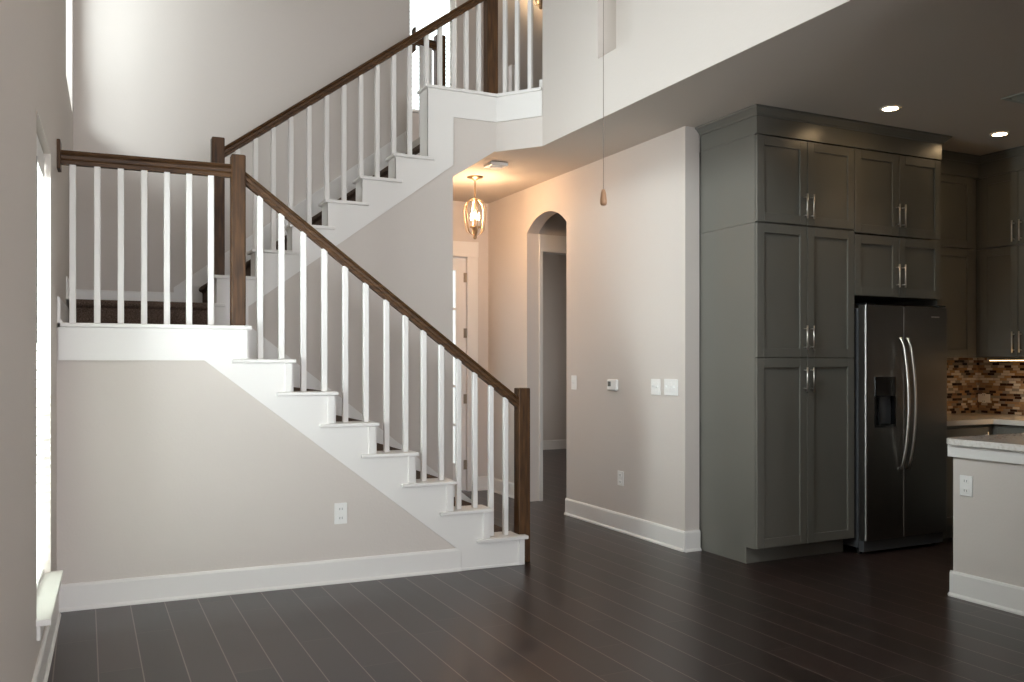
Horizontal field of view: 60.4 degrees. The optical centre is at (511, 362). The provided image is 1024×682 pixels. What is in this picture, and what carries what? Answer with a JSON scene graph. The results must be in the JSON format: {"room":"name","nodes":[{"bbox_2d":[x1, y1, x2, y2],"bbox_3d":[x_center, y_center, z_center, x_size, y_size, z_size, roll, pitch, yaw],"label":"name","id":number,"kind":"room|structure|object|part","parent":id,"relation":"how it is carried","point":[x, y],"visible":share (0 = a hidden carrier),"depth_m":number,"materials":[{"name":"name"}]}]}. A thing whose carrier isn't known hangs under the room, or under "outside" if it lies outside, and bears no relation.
{"room":"living room","nodes":[
{"label":"living room","id":0,"kind":"room"},
{"bbox_2d":[0,0,72,681],"bbox_3d":[-0.930,-1.636,0.970,0.320,6.000,12.950,0,0,-24],"label":"wall","id":1,"kind":"structure","parent":0,"point":[36,36],"depth_m":3.24,"materials":[{"name":"beige paint"}]},
{"bbox_2d":[37,136,44,588],"bbox_3d":[-2.153,0.002,3.951,0.067,2.063,0.858,0,0,-24],"label":"window blind","id":2,"kind":"object","parent":1,"relation":"attached to","point":[40,156],"visible":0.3,"depth_m":4.20,"materials":[{"name":"white"}]},
{"bbox_3d":[-2.158,1.024,3.949,0.044,0.018,0.854,0,0,-24],"label":"rail","id":3,"kind":"part","parent":2,"relation":"part of","materials":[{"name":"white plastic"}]},
{"bbox_2d":[32,595,60,681],"bbox_3d":[-0.314,1.290,0.030,0.027,0.148,10.330,0,0,-24],"label":"baseboard","id":4,"kind":"structure","parent":1,"relation":"attached to","point":[43,664],"depth_m":3.93,"materials":[{"name":"white paint"}]},
{"bbox_2d":[36,570,62,640],"bbox_3d":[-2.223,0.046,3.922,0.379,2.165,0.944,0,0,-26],"label":"window sill","id":5,"kind":"structure","parent":1,"relation":"in","point":[48,589],"depth_m":3.88,"materials":[{"name":"white paint"}]},
{"bbox_2d":[57,276,173,324],"bbox_3d":[-2.621,-0.393,5.974,0.779,0.346,2.063,0,0,-26],"label":"baseboard","id":6,"kind":"structure","parent":1,"relation":"attached to","point":[62,309],"depth_m":6.83,"materials":[{"name":"white paint"}]},
{"bbox_2d":[73,0,409,291],"bbox_3d":[-2.274,-1.636,7.366,2.940,6.000,0.140,0,0,-26],"label":"wall","id":7,"kind":"structure","parent":0,"point":[152,78],"depth_m":7.17,"materials":[{"name":"beige paint"}]},
{"bbox_2d":[57,327,454,583],"bbox_3d":[-1.273,0.584,5.452,2.828,1.560,0.155,0,0,-24],"label":"wall","id":8,"kind":"structure","parent":0,"point":[164,467],"depth_m":5.10,"materials":[{"name":"beige paint"}]},
{"bbox_2d":[59,548,461,611],"bbox_3d":[-1.409,1.290,5.292,2.350,0.148,0.027,0,0,-24],"label":"baseboard","id":9,"kind":"structure","parent":8,"relation":"attached to","point":[213,583],"depth_m":5.22,"materials":[{"name":"white paint"}]},
{"bbox_2d":[334,502,346,523],"bbox_3d":[-1.062,0.934,5.455,0.080,0.130,0.010,0,0,-24],"label":"wall outlet","id":10,"kind":"object","parent":8,"relation":"attached to","point":[340,509],"visible":1,"depth_m":5.45,"materials":[{"name":"white plastic"}]},
{"bbox_2d":[248,118,495,479],"bbox_3d":[-1.355,-0.394,6.629,2.650,3.515,0.170,0,0,-26],"label":"wall","id":11,"kind":"structure","parent":0,"point":[408,248],"depth_m":6.78,"materials":[{"name":"beige paint"}]},
{"bbox_2d":[417,84,496,96],"bbox_3d":[-0.436,-2.159,7.066,0.615,0.024,0.224,0,0,-26],"label":"trim","id":12,"kind":"structure","parent":11,"relation":"on","point":[425,86],"depth_m":6.96,"materials":[{"name":"white paint"}]},
{"bbox_2d":[412,0,542,490],"bbox_3d":[0.479,-1.636,9.892,4.700,6.000,0.140,0,0,-26],"label":"wall","id":13,"kind":"structure","parent":0,"point":[459,231],"depth_m":9.43,"materials":[{"name":"beige paint"}]},
{"bbox_2d":[414,0,454,112],"bbox_3d":[-0.881,-3.311,9.237,0.580,1.450,0.050,0,0,-26],"label":"window","id":14,"kind":"structure","parent":13,"relation":"in","point":[452,4],"depth_m":9.33,"materials":[{"name":"white paint"}]},
{"bbox_2d":[410,0,450,112],"bbox_3d":[-0.856,-3.313,9.184,0.460,1.426,0.052,0,0,-26],"label":"window blind","id":15,"kind":"object","parent":14,"relation":"attached to","point":[413,110],"visible":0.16,"depth_m":9.14,"materials":[{"name":"white"}]},
{"bbox_2d":[453,258,466,489],"bbox_3d":[-0.884,0.122,9.148,0.917,2.463,0.137,0,0,-26],"label":"door","id":16,"kind":"structure","parent":13,"relation":"in","point":[459,264],"depth_m":9.35,"materials":[{"name":"white paint"}]},
{"bbox_2d":[453,241,478,490],"bbox_3d":[-0.895,0.039,9.135,1.187,2.650,0.022,0,0,-26],"label":"trim","id":17,"kind":"structure","parent":13,"relation":"attached to","point":[470,250],"depth_m":9.35,"materials":[{"name":"white paint"}]},
{"bbox_2d":[478,476,487,490],"bbox_3d":[-0.306,1.290,9.418,0.128,0.148,0.027,0,0,-26],"label":"baseboard","id":18,"kind":"structure","parent":13,"relation":"attached to","point":[482,480],"depth_m":9.41,"materials":[{"name":"white paint"}]},
{"bbox_2d":[453,254,566,462],"bbox_3d":[0.293,-0.173,11.880,3.300,3.075,3.600,0,0,-26],"label":"wall","id":19,"kind":"structure","parent":0,"point":[554,266],"depth_m":13.88,"materials":[{"name":"beige paint"}]},
{"bbox_2d":[543,439,566,449],"bbox_3d":[-0.372,1.290,13.365,3.200,0.148,0.027,0,0,-26],"label":"baseboard","id":20,"kind":"structure","parent":19,"relation":"attached to","point":[547,444],"depth_m":13.87,"materials":[{"name":"white paint"}]},
{"bbox_2d":[496,116,542,151],"bbox_3d":[0.089,-1.932,7.102,0.410,0.438,0.140,0,0,27],"label":"wall","id":21,"kind":"structure","parent":0,"point":[528,132],"depth_m":7.04,"materials":[{"name":"beige paint"}]},
{"bbox_2d":[496,87,542,121],"bbox_3d":[0.080,-2.059,7.095,0.420,0.223,0.180,0,0,27],"label":"trim","id":22,"kind":"structure","parent":21,"relation":"attached to","point":[526,103],"depth_m":7.02,"materials":[{"name":"white paint"}]},
{"bbox_2d":[509,65,514,91],"bbox_3d":[0.009,-2.601,9.497,0.070,1.210,0.080,0,0,-26],"label":"post","id":23,"kind":"object","parent":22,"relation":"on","point":[511,67],"visible":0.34,"depth_m":9.46,"materials":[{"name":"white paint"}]},
{"bbox_2d":[503,0,542,92],"bbox_3d":[0.101,-2.638,7.095,0.382,0.936,0.080,0,0,27],"label":"stair railing","id":24,"kind":"object","parent":22,"relation":"on","point":[505,2],"visible":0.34,"depth_m":7.11,"materials":[{"name":"white paint"}]},
{"bbox_2d":[47,449,1023,681],"bbox_3d":[1.846,1.394,4.786,8.900,0.060,17.800,0,0,-26],"label":"floor","id":25,"kind":"structure","parent":0,"point":[591,602],"depth_m":4.60,"materials":[{"name":"brown wood"}]},
{"bbox_2d":[58,308,528,570],"bbox_3d":[-1.367,0.487,5.873,2.932,1.754,1.178,0,0,-26],"label":"staircase","id":26,"kind":"structure","parent":25,"relation":"on","point":[231,350],"depth_m":5.41,"materials":[{"name":"white paint"}]},
{"bbox_2d":[57,139,230,324],"bbox_3d":[-2.106,-0.725,5.077,0.927,1.011,0.122,0,0,-26],"label":"stair railing","id":27,"kind":"object","parent":26,"relation":"on","point":[72,159],"visible":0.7,"depth_m":5.04,"materials":[{"name":"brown wood"}]},
{"bbox_3d":[-2.091,-1.143,5.068,0.908,0.082,0.062,0,0,-24],"label":"handrail","id":28,"kind":"part","parent":27,"relation":"part of","materials":[{"name":"brown wood"}]},
{"bbox_3d":[-1.585,-0.110,5.203,0.042,0.173,0.014,0,0,-26],"label":"riser trim","id":29,"kind":"part","parent":26,"relation":"part of","materials":[{"name":"white paint"}]},
{"bbox_2d":[76,88,495,324],"bbox_3d":[-1.736,-0.993,6.921,3.070,2.313,1.128,0,0,-26],"label":"staircase","id":30,"kind":"structure","parent":26,"relation":"on","point":[402,173],"depth_m":6.75,"materials":[{"name":"white wood"}]},
{"bbox_2d":[210,0,497,274],"bbox_3d":[-1.134,-1.935,6.730,2.228,2.641,0.096,0,0,-26],"label":"stair railing","id":31,"kind":"object","parent":30,"relation":"on","point":[219,151],"visible":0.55,"depth_m":6.70,"materials":[{"name":"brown wood"}]},
{"bbox_3d":[-2.095,-1.107,6.258,0.088,0.983,0.088,0,0,-26],"label":"newel post","id":32,"kind":"part","parent":31,"relation":"part of","materials":[{"name":"brown wood"}]},
{"bbox_3d":[-1.135,-2.250,6.724,2.060,1.584,0.062,0,0,-26],"label":"handrail","id":33,"kind":"part","parent":31,"relation":"part of","materials":[{"name":"brown wood"}]},
{"bbox_3d":[-0.174,-2.713,7.196,0.095,1.086,0.095,0,0,-26],"label":"newel post","id":34,"kind":"part","parent":31,"relation":"part of","materials":[{"name":"brown wood"}]},
{"bbox_3d":[-1.349,0.088,5.308,0.042,0.173,0.014,0,0,-26],"label":"riser trim","id":35,"kind":"part","parent":26,"relation":"part of","materials":[{"name":"white paint"}]},
{"bbox_3d":[-1.114,0.286,5.413,0.042,0.173,0.014,0,0,-26],"label":"riser trim","id":36,"kind":"part","parent":26,"relation":"part of","materials":[{"name":"white paint"}]},
{"bbox_3d":[-0.878,0.484,5.518,0.042,0.173,0.014,0,0,-26],"label":"riser trim","id":37,"kind":"part","parent":26,"relation":"part of","materials":[{"name":"white paint"}]},
{"bbox_2d":[230,154,529,561],"bbox_3d":[-0.786,0.061,5.656,1.964,2.605,0.088,0,0,-24],"label":"stair railing","id":38,"kind":"object","parent":26,"relation":"on","point":[240,179],"visible":0.88,"depth_m":5.62,"materials":[{"name":"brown wood"}]},
{"bbox_3d":[-1.642,-0.730,5.268,0.086,1.022,0.086,0,0,-26],"label":"newel post","id":39,"kind":"part","parent":38,"relation":"part of","materials":[{"name":"brown wood"}]},
{"bbox_3d":[-0.784,-0.419,5.650,1.814,1.470,0.062,0,0,-24],"label":"handrail","id":40,"kind":"part","parent":38,"relation":"part of","materials":[{"name":"brown wood"}]},
{"bbox_3d":[0.069,0.768,6.040,0.090,1.192,0.090,0,0,-26],"label":"newel post","id":41,"kind":"part","parent":38,"relation":"part of","materials":[{"name":"brown wood"}]},
{"bbox_3d":[-0.642,0.682,5.623,0.042,0.173,0.014,0,0,-26],"label":"riser trim","id":42,"kind":"part","parent":26,"relation":"part of","materials":[{"name":"white paint"}]},
{"bbox_3d":[-0.406,0.880,5.728,0.042,0.173,0.014,0,0,-26],"label":"riser trim","id":43,"kind":"part","parent":26,"relation":"part of","materials":[{"name":"white paint"}]},
{"bbox_3d":[-0.171,1.079,5.832,0.042,0.173,0.014,0,0,-26],"label":"riser trim","id":44,"kind":"part","parent":26,"relation":"part of","materials":[{"name":"white paint"}]},
{"bbox_3d":[-0.130,1.277,5.866,0.454,0.174,0.049,0,0,-26],"label":"shoe moulding","id":45,"kind":"part","parent":26,"relation":"part of","materials":[{"name":"white paint"}]},
{"bbox_3d":[0.065,1.276,5.937,0.042,0.173,0.014,0,0,-26],"label":"riser trim","id":46,"kind":"part","parent":26,"relation":"part of","materials":[{"name":"white paint"}]},
{"bbox_2d":[699,222,853,563],"bbox_3d":[1.913,0.211,6.338,0.896,2.306,0.661,0,0,-26],"label":"pantry cabinet","id":47,"kind":"object","parent":25,"relation":"on","point":[776,301],"visible":1,"depth_m":6.09,"materials":[{"name":"grey paint"}]},
{"bbox_3d":[1.834,-0.487,5.987,0.442,0.901,0.020,0,0,-26],"label":"door","id":48,"kind":"part","parent":47,"relation":"part of","materials":[{"name":"grey paint"}]},
{"bbox_3d":[1.834,0.608,5.987,0.442,1.278,0.020,0,0,-26],"label":"door","id":49,"kind":"part","parent":47,"relation":"part of","materials":[{"name":"grey paint"}]},
{"bbox_3d":[2.021,-0.171,6.046,0.012,0.170,0.039,0,0,-26],"label":"handle","id":50,"kind":"part","parent":47,"relation":"part of","materials":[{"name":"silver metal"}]},
{"bbox_3d":[2.021,0.114,6.046,0.012,0.170,0.039,0,0,-26],"label":"handle","id":51,"kind":"part","parent":47,"relation":"part of","materials":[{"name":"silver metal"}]},
{"bbox_3d":[2.075,-0.171,6.072,0.012,0.170,0.039,0,0,-26],"label":"handle","id":52,"kind":"part","parent":47,"relation":"part of","materials":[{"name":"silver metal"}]},
{"bbox_3d":[2.075,0.114,6.072,0.012,0.170,0.039,0,0,-26],"label":"handle","id":53,"kind":"part","parent":47,"relation":"part of","materials":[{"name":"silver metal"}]},
{"bbox_3d":[2.237,-0.487,6.182,0.442,0.901,0.020,0,0,-26],"label":"door","id":54,"kind":"part","parent":47,"relation":"part of","materials":[{"name":"grey paint"}]},
{"bbox_3d":[2.237,0.608,6.182,0.442,1.278,0.020,0,0,-26],"label":"door","id":55,"kind":"part","parent":47,"relation":"part of","materials":[{"name":"grey paint"}]},
{"bbox_2d":[843,302,946,553],"bbox_3d":[2.742,0.469,6.651,0.838,1.790,0.768,0,0,-26],"label":"refrigerator","id":56,"kind":"object","parent":25,"relation":"on","point":[900,352],"visible":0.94,"depth_m":6.33,"materials":[{"name":"grey metal"}]},
{"bbox_3d":[2.648,0.424,6.309,0.370,1.670,0.066,0,0,-26],"label":"door","id":57,"kind":"part","parent":56,"relation":"part of","materials":[{"name":"black metal"}]},
{"bbox_3d":[2.818,0.294,6.310,0.021,0.961,0.088,0,0,-26],"label":"handle","id":58,"kind":"part","parent":56,"relation":"part of","materials":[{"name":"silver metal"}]},
{"bbox_3d":[2.881,0.294,6.341,0.021,0.961,0.088,0,0,-26],"label":"handle","id":59,"kind":"part","parent":56,"relation":"part of","materials":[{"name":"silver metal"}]},
{"bbox_3d":[3.028,0.424,6.494,0.462,1.670,0.066,0,0,-26],"label":"door","id":60,"kind":"part","parent":56,"relation":"part of","materials":[{"name":"black metal"}]},
{"bbox_2d":[854,234,940,306],"bbox_3d":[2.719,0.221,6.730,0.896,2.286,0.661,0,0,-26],"label":"upper cabinet","id":61,"kind":"object","parent":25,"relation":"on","point":[893,271],"visible":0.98,"depth_m":6.47,"materials":[{"name":"grey paint"}]},
{"bbox_3d":[2.640,-0.702,6.378,0.442,0.435,0.020,0,0,-26],"label":"door","id":62,"kind":"part","parent":61,"relation":"part of","materials":[{"name":"grey paint"}]},
{"bbox_3d":[2.827,-0.636,6.437,0.012,0.170,0.039,0,0,-26],"label":"handle","id":63,"kind":"part","parent":61,"relation":"part of","materials":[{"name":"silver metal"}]},
{"bbox_3d":[2.881,-0.636,6.463,0.012,0.170,0.039,0,0,-26],"label":"handle","id":64,"kind":"part","parent":61,"relation":"part of","materials":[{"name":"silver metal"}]},
{"bbox_3d":[3.043,-0.702,6.573,0.442,0.435,0.020,0,0,-26],"label":"door","id":65,"kind":"part","parent":61,"relation":"part of","materials":[{"name":"grey paint"}]},
{"bbox_2d":[943,424,1023,538],"bbox_3d":[4.158,0.923,6.240,1.266,0.882,2.798,0,0,-26],"label":"base cabinet","id":66,"kind":"object","parent":25,"relation":"on","point":[983,429],"visible":0.22,"depth_m":6.78,"materials":[{"name":"grey paint"}]},
{"bbox_3d":[3.490,0.874,6.796,0.544,0.734,0.020,0,0,-26],"label":"door","id":67,"kind":"part","parent":66,"relation":"part of","materials":[{"name":"grey paint"}]},
{"bbox_2d":[947,413,1023,425],"bbox_3d":[4.158,0.461,6.241,1.265,0.038,2.798,0,0,-26],"label":"countertop","id":68,"kind":"structure","parent":66,"relation":"on","point":[961,418],"depth_m":6.89,"materials":[{"name":"stone"}]},
{"bbox_3d":[3.925,0.874,6.685,0.020,0.734,0.494,0,0,-26],"label":"door","id":69,"kind":"part","parent":66,"relation":"part of","materials":[{"name":"grey paint"}]},
{"bbox_2d":[948,445,1023,615],"bbox_3d":[3.539,0.922,4.348,1.075,0.884,2.332,0,0,-26],"label":"kitchen island","id":70,"kind":"object","parent":25,"relation":"on","point":[988,526],"visible":0.93,"depth_m":4.94,"materials":[{"name":"beige paint"}]},
{"bbox_2d":[960,475,972,496],"bbox_3d":[2.616,0.709,5.069,0.010,0.118,0.080,0,0,-26],"label":"wall outlet","id":71,"kind":"object","parent":70,"relation":"attached to","point":[966,482],"visible":1,"depth_m":5.06,"materials":[{"name":"white plastic"}]},
{"bbox_2d":[946,433,1023,451],"bbox_3d":[3.557,0.460,4.358,1.155,0.038,2.395,0,0,-26],"label":"island countertop","id":72,"kind":"structure","parent":70,"relation":"on","point":[1009,442],"depth_m":5.00,"materials":[{"name":"stone"}]},
{"bbox_3d":[3.539,1.290,4.348,1.075,0.148,2.332,0,0,-26],"label":"baseboard","id":73,"kind":"part","parent":70,"relation":"part of","materials":[{"name":"white paint"}]},
{"bbox_2d":[533,0,542,9],"bbox_3d":[0.309,-4.098,9.487,0.207,0.575,0.215,0,0,-26],"label":"pendant lantern","id":74,"kind":"object","parent":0,"point":[540,2],"visible":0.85,"depth_m":9.47,"materials":[{"name":"gold metal"}]},
{"bbox_2d":[538,213,566,500],"bbox_3d":[1.618,-0.173,9.409,3.073,3.075,0.120,0,0,-26],"label":"wall","id":75,"kind":"structure","parent":0,"point":[556,225],"depth_m":8.74,"materials":[{"name":"beige paint"}]},
{"bbox_2d":[539,234,566,500],"bbox_3d":[0.679,0.049,8.943,0.970,2.630,0.140,0,0,-26],"label":"trim","id":76,"kind":"structure","parent":75,"relation":"attached to","point":[547,243],"depth_m":8.68,"materials":[{"name":"white paint"}]},
{"bbox_2d":[488,126,698,530],"bbox_3d":[0.555,-0.173,7.934,0.127,3.075,3.450,0,0,-26],"label":"wall","id":77,"kind":"structure","parent":0,"point":[633,259],"depth_m":7.17,"materials":[{"name":"beige paint"}]},
{"bbox_2d":[571,375,576,389],"bbox_3d":[0.543,0.174,7.792,0.018,0.125,0.085,0,0,-26],"label":"light switch","id":78,"kind":"object","parent":77,"relation":"attached to","point":[573,377],"visible":1,"depth_m":7.78,"materials":[{"name":"white plastic"}]},
{"bbox_2d":[487,478,701,551],"bbox_3d":[0.548,1.290,7.915,0.152,0.148,3.477,0,0,-26],"label":"baseboard","id":79,"kind":"structure","parent":77,"relation":"attached to","point":[673,538],"depth_m":6.96,"materials":[{"name":"white paint"}]},
{"bbox_2d":[607,379,617,390],"bbox_3d":[0.823,0.181,7.202,0.031,0.092,0.144,0,0,-26],"label":"thermostat","id":80,"kind":"object","parent":77,"relation":"attached to","point":[612,384],"visible":1,"depth_m":7.18,"materials":[{"name":"white plastic"}]},
{"bbox_2d":[618,471,623,485],"bbox_3d":[0.877,0.934,7.114,0.010,0.118,0.085,0,0,-26],"label":"wall outlet","id":81,"kind":"object","parent":77,"relation":"attached to","point":[620,473],"visible":1,"depth_m":7.10,"materials":[{"name":"white plastic"}]},
{"bbox_2d":[651,379,660,394],"bbox_3d":[1.087,0.183,6.673,0.018,0.120,0.118,0,0,-26],"label":"light switch","id":82,"kind":"object","parent":77,"relation":"attached to","point":[655,383],"visible":1,"depth_m":6.67,"materials":[{"name":"white plastic"}]},
{"bbox_2d":[664,379,677,395],"bbox_3d":[1.170,0.181,6.500,0.018,0.122,0.165,0,0,-26],"label":"light switch","id":83,"kind":"object","parent":77,"relation":"attached to","point":[670,385],"visible":1,"depth_m":6.49,"materials":[{"name":"white plastic"}]},
{"bbox_2d":[543,0,848,145],"bbox_3d":[2.795,-3.175,1.937,0.220,2.923,11.245,0,0,-26],"label":"wall","id":84,"kind":"structure","parent":0,"point":[650,46],"depth_m":5.79,"materials":[{"name":"beige paint"}]},
{"bbox_2d":[390,0,1023,203],"bbox_3d":[2.711,-1.853,5.351,4.650,0.285,17.460,0,0,-26],"label":"ceiling","id":85,"kind":"structure","parent":0,"point":[949,65],"depth_m":5.41,"materials":[{"name":"beige paint"}]},
{"bbox_2d":[412,27,445,136],"bbox_3d":[-0.751,-2.496,7.939,0.300,1.000,0.090,0,0,-26],"label":"stair railing","id":86,"kind":"object","parent":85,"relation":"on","point":[432,43],"visible":0.48,"depth_m":7.93,"materials":[{"name":"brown wood"}]},
{"bbox_3d":[-0.787,-2.882,7.921,0.220,0.108,0.062,0,0,-26],"label":"handrail","id":87,"kind":"part","parent":86,"relation":"part of","materials":[{"name":"brown wood"}]},
{"bbox_3d":[-0.657,-2.481,7.984,0.090,0.970,0.090,0,0,-26],"label":"newel post","id":88,"kind":"part","parent":86,"relation":"part of","materials":[{"name":"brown wood"}]},
{"bbox_2d":[464,175,485,238],"bbox_3d":[-0.341,-1.423,8.100,0.207,0.575,0.215,0,0,-26],"label":"pendant lantern","id":89,"kind":"object","parent":85,"relation":"hanging from","point":[474,178],"visible":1,"depth_m":8.08,"materials":[{"name":"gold metal"}]},
{"bbox_3d":[-0.341,-1.458,8.100,0.011,0.445,0.011,0,0,-3],"label":"stem","id":90,"kind":"part","parent":89,"relation":"part of","materials":[{"name":"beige metal"}]},
{"bbox_2d":[484,161,507,169],"bbox_3d":[-0.139,-1.691,7.558,0.160,0.040,0.160,0,0,-26],"label":"smoke detector","id":91,"kind":"object","parent":85,"relation":"attached to","point":[494,165],"visible":1,"depth_m":7.51,"materials":[{"name":"white plastic"}]},
{"bbox_2d":[880,105,900,111],"bbox_3d":[2.541,-1.707,5.907,0.132,0.006,0.132,0,0,-26],"label":"recessed light","id":92,"kind":"object","parent":85,"relation":"in","point":[891,107],"visible":1,"depth_m":5.89,"materials":[{"name":"white plastic"}]},
{"bbox_2d":[990,131,1009,136],"bbox_3d":[3.642,-1.707,6.569,0.132,0.006,0.132,0,0,-26],"label":"recessed light","id":93,"kind":"object","parent":85,"relation":"in","point":[996,134],"visible":1,"depth_m":6.57,"materials":[{"name":"white plastic"}]},
{"bbox_2d":[1001,92,1023,103],"bbox_3d":[3.401,-1.703,5.602,0.360,0.016,0.360,0,0,-26],"label":"ceiling vent","id":94,"kind":"object","parent":85,"relation":"in","point":[1019,97],"visible":1,"depth_m":5.66,"materials":[{"name":"white metal"}]},
{"bbox_2d":[699,135,976,413],"bbox_3d":[2.709,-0.173,7.161,3.073,3.075,0.120,0,0,-26],"label":"wall","id":95,"kind":"structure","parent":0,"point":[855,305],"depth_m":7.13,"materials":[{"name":"beige paint"}]},
{"bbox_2d":[699,134,853,233],"bbox_3d":[1.913,-1.240,6.338,0.896,0.592,0.661,0,0,-26],"label":"upper cabinet","id":96,"kind":"object","parent":95,"relation":"attached to","point":[758,178],"visible":0.99,"depth_m":6.08,"materials":[{"name":"grey paint"}]},
{"bbox_3d":[1.834,-1.238,5.987,0.442,0.577,0.020,0,0,-26],"label":"door","id":97,"kind":"part","parent":96,"relation":"part of","materials":[{"name":"grey paint"}]},
{"bbox_3d":[2.021,-1.076,6.046,0.012,0.170,0.039,0,0,-26],"label":"handle","id":98,"kind":"part","parent":96,"relation":"part of","materials":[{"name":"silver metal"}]},
{"bbox_3d":[2.075,-1.076,6.072,0.012,0.170,0.039,0,0,-26],"label":"handle","id":99,"kind":"part","parent":96,"relation":"part of","materials":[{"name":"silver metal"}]},
{"bbox_3d":[2.237,-1.238,6.182,0.442,0.577,0.020,0,0,-26],"label":"door","id":100,"kind":"part","parent":96,"relation":"part of","materials":[{"name":"grey paint"}]},
{"bbox_2d":[695,104,1023,178],"bbox_3d":[2.988,-1.623,6.102,2.736,0.174,1.970,0,0,-26],"label":"crown molding","id":101,"kind":"structure","parent":96,"relation":"on","point":[760,119],"depth_m":6.29,"materials":[{"name":"grey paint"}]},
{"bbox_2d":[853,148,940,239],"bbox_3d":[2.719,-1.234,6.730,0.896,0.604,0.661,0,0,-26],"label":"upper cabinet","id":102,"kind":"object","parent":95,"relation":"attached to","point":[898,196],"visible":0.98,"depth_m":6.45,"materials":[{"name":"grey paint"}]},
{"bbox_3d":[2.640,-1.230,6.378,0.442,0.595,0.020,0,0,-26],"label":"door","id":103,"kind":"part","parent":102,"relation":"part of","materials":[{"name":"grey paint"}]},
{"bbox_3d":[2.827,-1.076,6.437,0.012,0.170,0.039,0,0,-26],"label":"handle","id":104,"kind":"part","parent":102,"relation":"part of","materials":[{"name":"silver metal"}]},
{"bbox_3d":[2.881,-1.076,6.463,0.012,0.170,0.039,0,0,-26],"label":"handle","id":105,"kind":"part","parent":102,"relation":"part of","materials":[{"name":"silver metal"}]},
{"bbox_3d":[3.043,-1.230,6.573,0.442,0.595,0.020,0,0,-26],"label":"door","id":106,"kind":"part","parent":102,"relation":"part of","materials":[{"name":"grey paint"}]},
{"bbox_2d":[930,174,975,249],"bbox_3d":[3.441,-1.240,7.261,0.867,0.592,0.335,0,0,-26],"label":"upper cabinet","id":107,"kind":"object","parent":95,"relation":"attached to","point":[958,194],"visible":0.32,"depth_m":7.24,"materials":[{"name":"grey paint"}]},
{"bbox_2d":[939,247,975,356],"bbox_3d":[3.441,-0.493,7.261,0.867,0.895,0.335,0,0,-26],"label":"upper cabinet","id":108,"kind":"object","parent":95,"relation":"attached to","point":[958,266],"visible":0.36,"depth_m":7.25,"materials":[{"name":"grey paint"}]},
{"bbox_2d":[947,358,1023,414],"bbox_3d":[4.158,0.198,6.241,1.266,0.486,2.799,0,0,-26],"label":"backsplash","id":109,"kind":"structure","parent":95,"relation":"attached to","point":[967,378],"depth_m":7.63,"materials":[{"name":"tile"}]},
{"bbox_2d":[978,393,989,402],"bbox_3d":[4.133,0.309,7.702,0.010,0.086,0.115,0,0,-26],"label":"wall outlet","id":110,"kind":"object","parent":109,"relation":"attached to","point":[983,397],"visible":1,"depth_m":7.70,"materials":[{"name":"white plastic"}]},
{"bbox_3d":[4.888,-1.636,6.374,0.160,6.000,17.600,0,0,-26],"label":"wall","id":111,"kind":"structure","parent":0,"visible":0},
{"bbox_2d":[953,245,1023,357],"bbox_3d":[4.278,-0.493,6.944,0.435,0.895,1.638,0,0,-26],"label":"upper cabinet","id":112,"kind":"object","parent":111,"relation":"attached to","point":[999,271],"visible":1,"depth_m":7.16,"materials":[{"name":"grey paint"}]},
{"bbox_3d":[3.977,-0.493,7.176,0.020,0.889,0.324,0,0,-26],"label":"door","id":113,"kind":"part","parent":112,"relation":"part of","materials":[{"name":"grey paint"}]},
{"bbox_2d":[987,357,1023,360],"bbox_3d":[4.252,-0.030,6.699,0.050,0.029,1.340,0,0,-26],"label":"light","id":114,"kind":"object","parent":112,"relation":"attached to","point":[988,358],"visible":1,"depth_m":7.14,"materials":[{"name":"white plastic"}]},
{"bbox_3d":[4.010,-0.166,7.042,0.039,0.170,0.012,0,0,-26],"label":"handle","id":115,"kind":"part","parent":112,"relation":"part of","materials":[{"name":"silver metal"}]},
{"bbox_3d":[4.036,-0.166,6.989,0.039,0.170,0.012,0,0,-26],"label":"handle","id":116,"kind":"part","parent":112,"relation":"part of","materials":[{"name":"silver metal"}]},
{"bbox_3d":[4.121,-0.493,6.880,0.020,0.889,0.324,0,0,-26],"label":"door","id":117,"kind":"part","parent":112,"relation":"part of","materials":[{"name":"grey paint"}]},
{"bbox_2d":[976,170,1023,250],"bbox_3d":[4.278,-1.240,6.944,0.435,0.592,1.638,0,0,-26],"label":"upper cabinet","id":118,"kind":"object","parent":111,"relation":"attached to","point":[999,198],"visible":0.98,"depth_m":7.17,"materials":[{"name":"grey paint"}]},
{"bbox_3d":[4.010,-1.056,7.042,0.039,0.170,0.012,0,0,-26],"label":"handle","id":119,"kind":"part","parent":118,"relation":"part of","materials":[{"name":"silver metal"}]},
{"bbox_3d":[4.036,-1.056,6.989,0.039,0.170,0.012,0,0,-26],"label":"handle","id":120,"kind":"part","parent":118,"relation":"part of","materials":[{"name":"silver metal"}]},
{"bbox_3d":[4.121,-1.240,6.880,0.020,0.586,0.324,0,0,-26],"label":"door","id":121,"kind":"part","parent":118,"relation":"part of","materials":[{"name":"grey paint"}]},
{"bbox_3d":[2.183,-4.686,3.060,8.000,0.100,14.000,0,0,-26],"label":"ceiling","id":122,"kind":"structure","parent":0,"visible":0},
{"bbox_2d":[600,0,606,205],"bbox_3d":[0.229,-2.514,2.200,0.100,4.243,0.100,0,0,-26],"label":"pull cord","id":123,"kind":"object","parent":122,"relation":"hanging from","point":[603,199],"visible":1,"depth_m":2.20,"materials":[{"name":"brown plastic"}]},
{"bbox_3d":[0.229,-2.523,2.200,0.002,4.185,0.002,0,0,-26],"label":"cord","id":124,"kind":"part","parent":123,"relation":"part of","materials":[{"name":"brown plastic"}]}
]}

